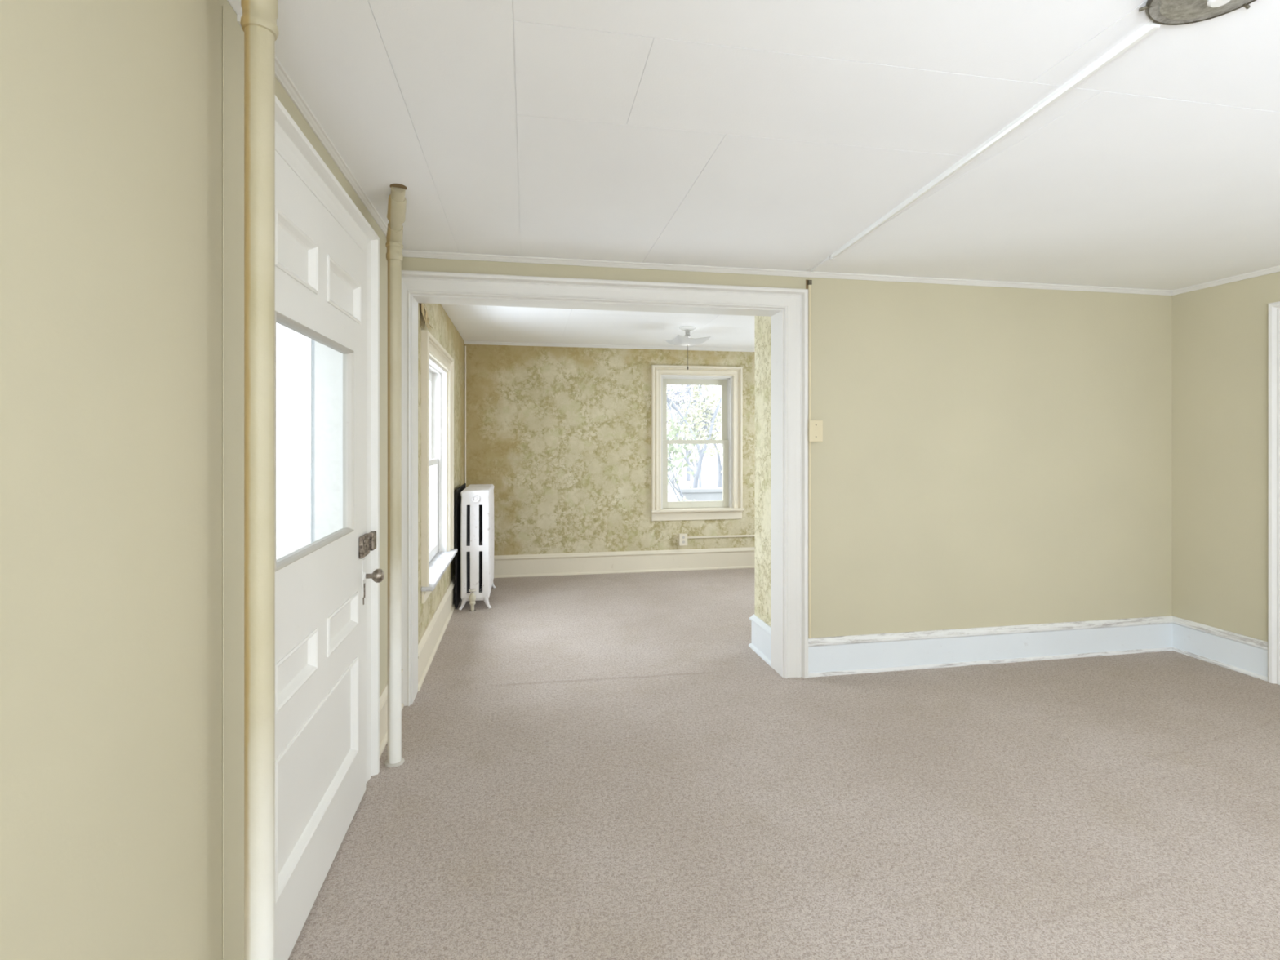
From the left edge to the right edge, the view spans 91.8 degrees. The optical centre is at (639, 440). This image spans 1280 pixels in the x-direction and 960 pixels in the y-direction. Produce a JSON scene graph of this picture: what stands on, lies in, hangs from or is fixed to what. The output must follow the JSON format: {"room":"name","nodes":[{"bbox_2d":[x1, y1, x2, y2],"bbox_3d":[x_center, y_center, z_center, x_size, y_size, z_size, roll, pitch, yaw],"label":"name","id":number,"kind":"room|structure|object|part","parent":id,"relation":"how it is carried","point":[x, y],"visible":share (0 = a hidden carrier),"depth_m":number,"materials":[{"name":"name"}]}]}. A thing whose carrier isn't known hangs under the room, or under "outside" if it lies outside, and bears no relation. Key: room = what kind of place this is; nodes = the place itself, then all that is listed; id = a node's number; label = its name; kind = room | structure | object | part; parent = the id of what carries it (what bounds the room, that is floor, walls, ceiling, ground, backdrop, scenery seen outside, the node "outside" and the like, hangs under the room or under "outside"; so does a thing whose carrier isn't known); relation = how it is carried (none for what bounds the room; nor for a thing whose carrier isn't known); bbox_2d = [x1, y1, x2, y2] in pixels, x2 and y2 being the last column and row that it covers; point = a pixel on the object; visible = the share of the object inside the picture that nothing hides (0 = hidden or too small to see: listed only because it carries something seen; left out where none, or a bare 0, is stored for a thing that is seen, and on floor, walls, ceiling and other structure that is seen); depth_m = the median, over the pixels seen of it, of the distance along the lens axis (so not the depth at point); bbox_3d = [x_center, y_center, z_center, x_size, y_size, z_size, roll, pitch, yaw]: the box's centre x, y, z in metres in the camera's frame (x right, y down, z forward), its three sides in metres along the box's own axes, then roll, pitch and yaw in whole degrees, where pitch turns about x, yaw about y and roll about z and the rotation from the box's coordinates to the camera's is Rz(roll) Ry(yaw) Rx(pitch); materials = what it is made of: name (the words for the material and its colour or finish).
{"room":"empty living room","nodes":[
{"label":"empty living room","id":0,"kind":"room"},
{"bbox_2d":[0,0,387,959],"bbox_3d":[-0.859,0.225,0.305,0.160,2.570,6.430,0,0,-10],"label":"wall","id":1,"kind":"structure","parent":0,"point":[111,110],"depth_m":1.09,"materials":[{"name":"paint"}]},
{"bbox_2d":[222,5,244,959],"bbox_3d":[-1.001,0.230,1.539,0.004,2.520,0.141,0,0,-10],"label":"trim","id":2,"kind":"structure","parent":1,"relation":"attached to","point":[233,38],"depth_m":1.51,"materials":[{"name":"paint"}]},
{"bbox_2d":[236,14,387,235],"bbox_3d":[-1.167,-1.052,2.516,0.028,0.016,1.970,0,0,-10],"label":"trim","id":3,"kind":"structure","parent":1,"relation":"attached to","point":[281,74],"depth_m":2.14,"materials":[{"name":"white wood"}]},
{"bbox_2d":[275,95,384,959],"bbox_3d":[-1.140,0.287,2.188,0.285,2.405,1.205,0,0,-10],"label":"door","id":4,"kind":"structure","parent":1,"relation":"in","point":[327,252],"depth_m":2.14,"materials":[{"name":"white wood"}]},
{"bbox_3d":[-1.027,0.671,1.827,0.043,0.133,0.336,0,0,-10],"label":"panel","id":5,"kind":"part","parent":4,"relation":"part of","materials":[{"name":"white wood"}]},
{"bbox_3d":[-1.027,-0.550,1.830,0.043,0.160,0.341,0,0,-10],"label":"panel","id":6,"kind":"part","parent":4,"relation":"part of","materials":[{"name":"white wood"}]},
{"bbox_3d":[-1.071,1.055,2.068,0.043,0.380,0.826,0,0,-10],"label":"panel","id":7,"kind":"part","parent":4,"relation":"part of","materials":[{"name":"white wood"}]},
{"bbox_3d":[-1.111,0.671,2.288,0.043,0.133,0.378,0,0,-10],"label":"panel","id":8,"kind":"part","parent":4,"relation":"part of","materials":[{"name":"white wood"}]},
{"bbox_3d":[-1.115,-0.550,2.308,0.043,0.160,0.418,0,0,-10],"label":"panel","id":9,"kind":"part","parent":4,"relation":"part of","materials":[{"name":"white wood"}]},
{"bbox_3d":[-1.106,0.565,2.578,0.079,0.058,0.058,0,0,-10],"label":"knob","id":10,"kind":"part","parent":4,"relation":"part of","materials":[{"name":"grey metal"}]},
{"bbox_2d":[379,668,404,758],"bbox_3d":[-1.277,1.372,3.134,0.034,0.236,0.715,0,0,-10],"label":"baseboard","id":11,"kind":"structure","parent":1,"relation":"attached to","point":[384,695],"depth_m":3.04,"materials":[{"name":"beige wood"}]},
{"bbox_2d":[417,302,464,642],"bbox_3d":[-1.714,0.225,5.151,0.200,2.570,3.050,0,0,-10],"label":"wall","id":12,"kind":"structure","parent":0,"point":[445,332],"depth_m":5.06,"materials":[{"name":"paper"}]},
{"bbox_2d":[420,302,434,330],"bbox_3d":[-1.381,-0.826,4.028,0.049,0.251,0.458,0,0,-10],"label":"wallpaper","id":13,"kind":"object","parent":12,"relation":"attached to","point":[424,315],"visible":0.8,"depth_m":4.01,"materials":[{"name":"paper"}]},
{"bbox_2d":[417,575,454,691],"bbox_3d":[-1.599,1.372,5.172,0.034,0.236,3.050,0,0,-10],"label":"baseboard","id":14,"kind":"structure","parent":12,"relation":"attached to","point":[428,643],"depth_m":4.38,"materials":[{"name":"beige wood"}]},
{"bbox_2d":[421,329,457,604],"bbox_3d":[-1.594,0.172,4.619,0.305,1.743,1.424,0,0,-10],"label":"window","id":15,"kind":"structure","parent":12,"relation":"in","point":[437,550],"depth_m":5.13,"materials":[{"name":"white glass"}]},
{"bbox_3d":[-1.648,-0.178,4.609,0.035,0.760,1.114,0,0,-10],"label":"sash","id":16,"kind":"part","parent":15,"relation":"part of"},
{"bbox_3d":[-1.599,0.542,4.618,0.035,0.778,1.114,0,0,-10],"label":"sash","id":17,"kind":"part","parent":15,"relation":"part of","materials":[{"name":"white wood"}]},
{"bbox_3d":[-1.594,0.949,4.619,0.305,0.029,1.424,0,0,-10],"label":"sill","id":18,"kind":"part","parent":15,"relation":"part of","materials":[{"name":"white wood"}]},
{"bbox_2d":[454,483,466,608],"bbox_3d":[-1.698,0.965,5.875,0.016,1.050,0.830,0,0,-10],"label":"board","id":19,"kind":"object","parent":12,"relation":"attached to","point":[457,491],"visible":0.67,"depth_m":5.53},
{"bbox_2d":[464,346,466,483],"bbox_3d":[-1.875,0.120,6.656,0.018,2.260,0.017,0,0,-10],"label":"pipe","id":20,"kind":"object","parent":12,"relation":"attached to","point":[464,346],"visible":0.66,"depth_m":6.65,"materials":[{"name":"beige metal"}]},
{"bbox_2d":[464,344,754,555],"bbox_3d":[0.170,0.225,7.137,4.620,2.570,0.180,0,0,-10],"label":"wall","id":21,"kind":"structure","parent":0,"point":[562,436],"depth_m":6.88,"materials":[{"name":"paper"}]},
{"bbox_2d":[463,341,754,351],"bbox_3d":[0.208,-1.045,7.038,4.260,0.030,0.028,0,0,-10],"label":"trim","id":22,"kind":"structure","parent":21,"relation":"attached to","point":[465,342],"depth_m":6.93,"materials":[{"name":"white wood"}]},
{"bbox_2d":[493,546,754,577],"bbox_3d":[0.208,1.372,7.035,4.260,0.236,0.034,0,0,-10],"label":"baseboard","id":23,"kind":"structure","parent":21,"relation":"attached to","point":[649,561],"depth_m":6.96,"materials":[{"name":"beige wood"}]},
{"bbox_2d":[678,533,687,546],"bbox_3d":[0.490,1.134,7.074,0.094,0.136,0.058,0,0,-10],"label":"outlet box","id":24,"kind":"object","parent":21,"relation":"attached to","point":[682,538],"visible":1,"depth_m":7.05,"materials":[{"name":"beige plastic"}]},
{"bbox_2d":[650,364,744,520],"bbox_3d":[0.645,0.034,7.202,1.094,1.768,0.282,0,0,-10],"label":"window","id":25,"kind":"structure","parent":21,"relation":"in","point":[730,379],"depth_m":7.18,"materials":[{"name":"white wood"}]},
{"bbox_3d":[0.635,-0.338,7.260,0.814,0.770,0.035,0,0,-10],"label":"sash","id":26,"kind":"part","parent":25,"relation":"part of","materials":[{"name":"clear glass"}]},
{"bbox_3d":[0.644,0.392,7.211,0.814,0.788,0.035,0,0,-10],"label":"sash","id":27,"kind":"part","parent":25,"relation":"part of","materials":[{"name":"clear glass"}]},
{"bbox_3d":[0.645,0.803,7.202,1.094,0.029,0.282,0,0,-10],"label":"sill","id":28,"kind":"part","parent":25,"relation":"part of","materials":[{"name":"beige wood"}]},
{"bbox_2d":[687,534,754,538],"bbox_3d":[1.393,1.117,7.261,1.748,0.022,0.016,0,0,-10],"label":"pipe","id":29,"kind":"object","parent":21,"relation":"attached to","point":[734,535],"depth_m":7.17,"materials":[{"name":"beige metal"}]},
{"bbox_2d":[226,0,1279,349],"bbox_3d":[1.494,-1.120,2.479,5.550,0.120,9.860,0,0,-10],"label":"ceiling","id":30,"kind":"structure","parent":0,"point":[750,134],"depth_m":2.13,"materials":[{"name":"paint"}]},
{"bbox_2d":[666,325,711,369],"bbox_3d":[0.448,-0.860,5.836,0.330,0.399,0.330,0,0,-18],"label":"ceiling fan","id":31,"kind":"object","parent":30,"relation":"attached to","point":[681,340],"visible":1,"depth_m":5.76,"materials":[{"name":"metal"}]},
{"bbox_3d":[0.448,-1.002,5.836,0.068,0.075,0.068,0,0,-10],"label":"stem","id":32,"kind":"part","parent":31,"relation":"part of","materials":[{"name":"white metal"}]},
{"bbox_3d":[0.450,-0.780,5.826,0.014,0.240,0.014,0,0,-10],"label":"pull chain","id":33,"kind":"part","parent":31,"relation":"part of","materials":[{"name":"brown metal"}]},
{"bbox_3d":[0.448,-0.924,5.836,0.330,0.065,0.330,0,0,-18],"label":"lamp shade","id":34,"kind":"part","parent":31,"relation":"part of","materials":[{"name":"white glass"}]},
{"bbox_2d":[809,20,1160,271],"bbox_3d":[1.187,-1.048,2.720,0.028,0.024,2.328,0,0,-6],"label":"conduit","id":35,"kind":"object","parent":30,"relation":"attached to","point":[1151,26],"depth_m":2.03,"materials":[{"name":"plastic"},{"name":"paint"}]},
{"bbox_2d":[1138,0,1256,25],"bbox_3d":[1.347,-1.036,1.428,0.278,0.047,0.281,0,0,-10],"label":"ceiling lamp","id":36,"kind":"object","parent":30,"relation":"attached to","point":[1166,12],"visible":1,"depth_m":1.50,"materials":[{"name":"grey glass"}]},
{"bbox_2d":[1206,0,1230,7],"bbox_3d":[1.342,-1.023,1.433,0.048,0.022,0.048,0,0,-10],"label":"socket","id":37,"kind":"object","parent":36,"relation":"attached to","point":[1212,3],"depth_m":1.44,"materials":[{"name":"ceramic"}]},
{"bbox_2d":[754,315,770,626],"bbox_3d":[1.837,0.225,4.445,1.988,2.570,0.385,0,0,-10],"label":"wall pier","id":38,"kind":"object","parent":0,"point":[762,323],"visible":0.07,"depth_m":4.30,"materials":[{"name":"paper"}]},
{"bbox_2d":[748,613,771,666],"bbox_3d":[1.817,1.372,4.460,2.022,0.236,0.417,0,0,-10],"label":"baseboard","id":39,"kind":"object","parent":38,"relation":"attached to","point":[760,643],"visible":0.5,"depth_m":4.28,"materials":[{"name":"white wood"}]},
{"bbox_2d":[288,568,1279,959],"bbox_3d":[1.489,1.550,2.478,5.560,0.120,9.860,0,0,-10],"label":"floor","id":40,"kind":"structure","parent":0,"point":[595,766],"depth_m":2.55,"materials":[{"name":"carpet"}]},
{"bbox_2d":[240,0,278,959],"bbox_3d":[-0.869,0.215,1.417,0.075,2.550,0.075,0,0,-10],"label":"pipe","id":41,"kind":"object","parent":40,"relation":"on","point":[258,22],"visible":1,"depth_m":1.39,"materials":[{"name":"beige metal"}]},
{"bbox_2d":[384,183,407,767],"bbox_3d":[-1.077,0.203,2.732,0.086,2.574,0.370,0,0,-23],"label":"pipe","id":42,"kind":"object","parent":40,"relation":"on","point":[397,203],"visible":1,"depth_m":2.83,"materials":[{"name":"beige metal"}]},
{"bbox_2d":[458,484,495,611],"bbox_3d":[-1.518,0.970,5.818,0.287,1.050,0.888,0,0,-10],"label":"radiator","id":43,"kind":"object","parent":40,"relation":"on","point":[477,506],"visible":1,"depth_m":5.47,"materials":[{"name":"metal"}]},
{"bbox_2d":[401,257,1172,637],"bbox_3d":[1.129,0.225,4.029,5.390,2.570,0.180,0,0,-10],"label":"wall","id":44,"kind":"structure","parent":0,"point":[986,456],"depth_m":4.15,"materials":[{"name":"paint"}]},
{"bbox_2d":[401,270,808,706],"bbox_3d":[-0.168,0.273,3.773,2.445,2.435,0.227,0,0,-10],"label":"trim","id":45,"kind":"structure","parent":44,"relation":"attached to","point":[787,308],"depth_m":3.83,"materials":[{"name":"white wood"}]},
{"bbox_2d":[402,249,1173,295],"bbox_3d":[1.222,-1.045,3.940,5.240,0.030,0.028,0,0,-10],"label":"trim","id":46,"kind":"structure","parent":44,"relation":"attached to","point":[418,254],"depth_m":3.86,"materials":[{"name":"white wood"}]},
{"bbox_2d":[805,279,812,638],"bbox_3d":[1.067,0.119,3.916,0.033,2.267,0.020,0,0,-10],"label":"wire raceway","id":47,"kind":"object","parent":44,"relation":"attached to","point":[808,282],"visible":0.69,"depth_m":3.91,"materials":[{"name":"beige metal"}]},
{"bbox_2d":[808,420,822,441],"bbox_3d":[1.094,-0.056,3.899,0.092,0.134,0.063,0,0,-10],"label":"switch box","id":48,"kind":"object","parent":44,"relation":"attached to","point":[815,428],"visible":0.95,"depth_m":3.87,"materials":[{"name":"beige plastic"}]},
{"bbox_2d":[808,615,1173,677],"bbox_3d":[2.426,1.372,4.157,2.793,0.236,0.034,0,0,-10],"label":"baseboard","id":49,"kind":"structure","parent":44,"relation":"attached to","point":[931,649],"depth_m":4.13,"materials":[{"name":"white wood"}]},
{"bbox_2d":[1172,271,1279,641],"bbox_3d":[4.437,0.225,1.365,0.160,2.570,6.610,0,0,-10],"label":"wall","id":50,"kind":"structure","parent":0,"point":[1220,332],"depth_m":4.11,"materials":[{"name":"paint"}]},
{"bbox_2d":[1171,615,1267,681],"bbox_3d":[3.834,1.372,4.122,0.034,0.236,0.610,0,0,-10],"label":"baseboard","id":51,"kind":"structure","parent":50,"relation":"attached to","point":[1248,655],"depth_m":4.09,"materials":[{"name":"white wood"}]},
{"bbox_2d":[1172,265,1279,295],"bbox_3d":[4.346,-1.045,1.338,0.028,0.030,6.270,0,0,-10],"label":"trim","id":52,"kind":"structure","parent":50,"relation":"attached to","point":[1273,269],"depth_m":4.05,"materials":[{"name":"white wood"}]},
{"bbox_2d":[1267,301,1279,684],"bbox_3d":[4.035,0.325,3.218,0.125,2.330,1.240,0,0,-10],"label":"trim","id":53,"kind":"structure","parent":50,"relation":"in","point":[1273,308],"depth_m":3.79,"materials":[{"name":"white wood"}]},
{"bbox_3d":[-2.330,0.240,3.081,1.725,2.700,0.100,0,0,-10],"label":"wall","id":54,"kind":"structure","parent":0,"visible":0},
{"bbox_2d":[311,338,315,542],"bbox_3d":[-2.121,0.310,3.053,1.015,2.360,0.030,0,0,-10],"label":"trim","id":55,"kind":"structure","parent":54,"relation":"attached to","point":[313,342],"depth_m":3.14,"materials":[{"name":"white wood"}]},
{"label":"outside","id":56,"kind":"structure","parent":0,"visible":0},
{"bbox_2d":[275,460,722,559],"bbox_3d":[-0.238,2.140,15.205,85.000,0.100,90.000,0,0,-10],"label":"ground","id":57,"kind":"structure","parent":56,"point":[293,481],"depth_m":22.84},
{"bbox_2d":[666,384,686,447],"bbox_3d":[0.420,-0.512,25.036,3.664,5.219,3.045,0,0,-10],"label":"tree","id":58,"kind":"object","parent":57,"relation":"on","point":[672,389],"visible":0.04,"depth_m":25.20,"materials":[{"name":"green plant"}]},
{"bbox_2d":[671,492,695,501],"bbox_3d":[0.571,1.511,10.924,1.097,1.180,1.372,0,0,-33],"label":"bush","id":59,"kind":"object","parent":57,"relation":"on","point":[684,497],"visible":0.02,"depth_m":10.88,"materials":[{"name":"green plant"}]},
{"bbox_2d":[666,400,717,501],"bbox_3d":[0.616,0.671,12.195,1.866,2.850,2.520,0,0,-10],"label":"tree","id":60,"kind":"object","parent":57,"relation":"on","point":[672,448],"visible":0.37,"depth_m":12.13,"materials":[{"name":"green plant"}]},
{"bbox_2d":[666,384,720,488],"bbox_3d":[1.538,-1.192,14.679,4.960,6.570,3.097,0,0,-10],"label":"tree","id":61,"kind":"object","parent":57,"relation":"on","point":[668,401],"visible":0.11,"depth_m":14.78,"materials":[{"name":"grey plant"}]},
{"bbox_2d":[666,384,720,480],"bbox_3d":[3.196,-0.722,32.198,3.010,5.637,4.743,0,0,34],"label":"tree","id":62,"kind":"object","parent":57,"relation":"on","point":[688,476],"visible":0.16,"depth_m":31.85,"materials":[{"name":"green plant"}]},
{"bbox_2d":[666,387,722,488],"bbox_3d":[1.425,0.233,17.982,2.397,3.726,3.004,0,0,36],"label":"tree","id":63,"kind":"object","parent":57,"relation":"on","point":[699,411],"visible":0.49,"depth_m":17.97,"materials":[{"name":"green plant"}]},
{"bbox_2d":[676,384,722,487],"bbox_3d":[2.708,-0.560,21.034,3.724,5.331,3.047,0,0,-10],"label":"tree","id":64,"kind":"object","parent":57,"relation":"on","point":[720,468],"visible":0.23,"depth_m":21.05,"materials":[{"name":"green plant"}]},
{"bbox_2d":[677,487,722,501],"bbox_3d":[3.690,1.575,14.017,5.760,1.030,0.330,0,0,-10],"label":"wall","id":65,"kind":"structure","parent":57,"relation":"on","point":[704,494],"depth_m":13.46,"materials":[{"name":"stone"}]}
]}

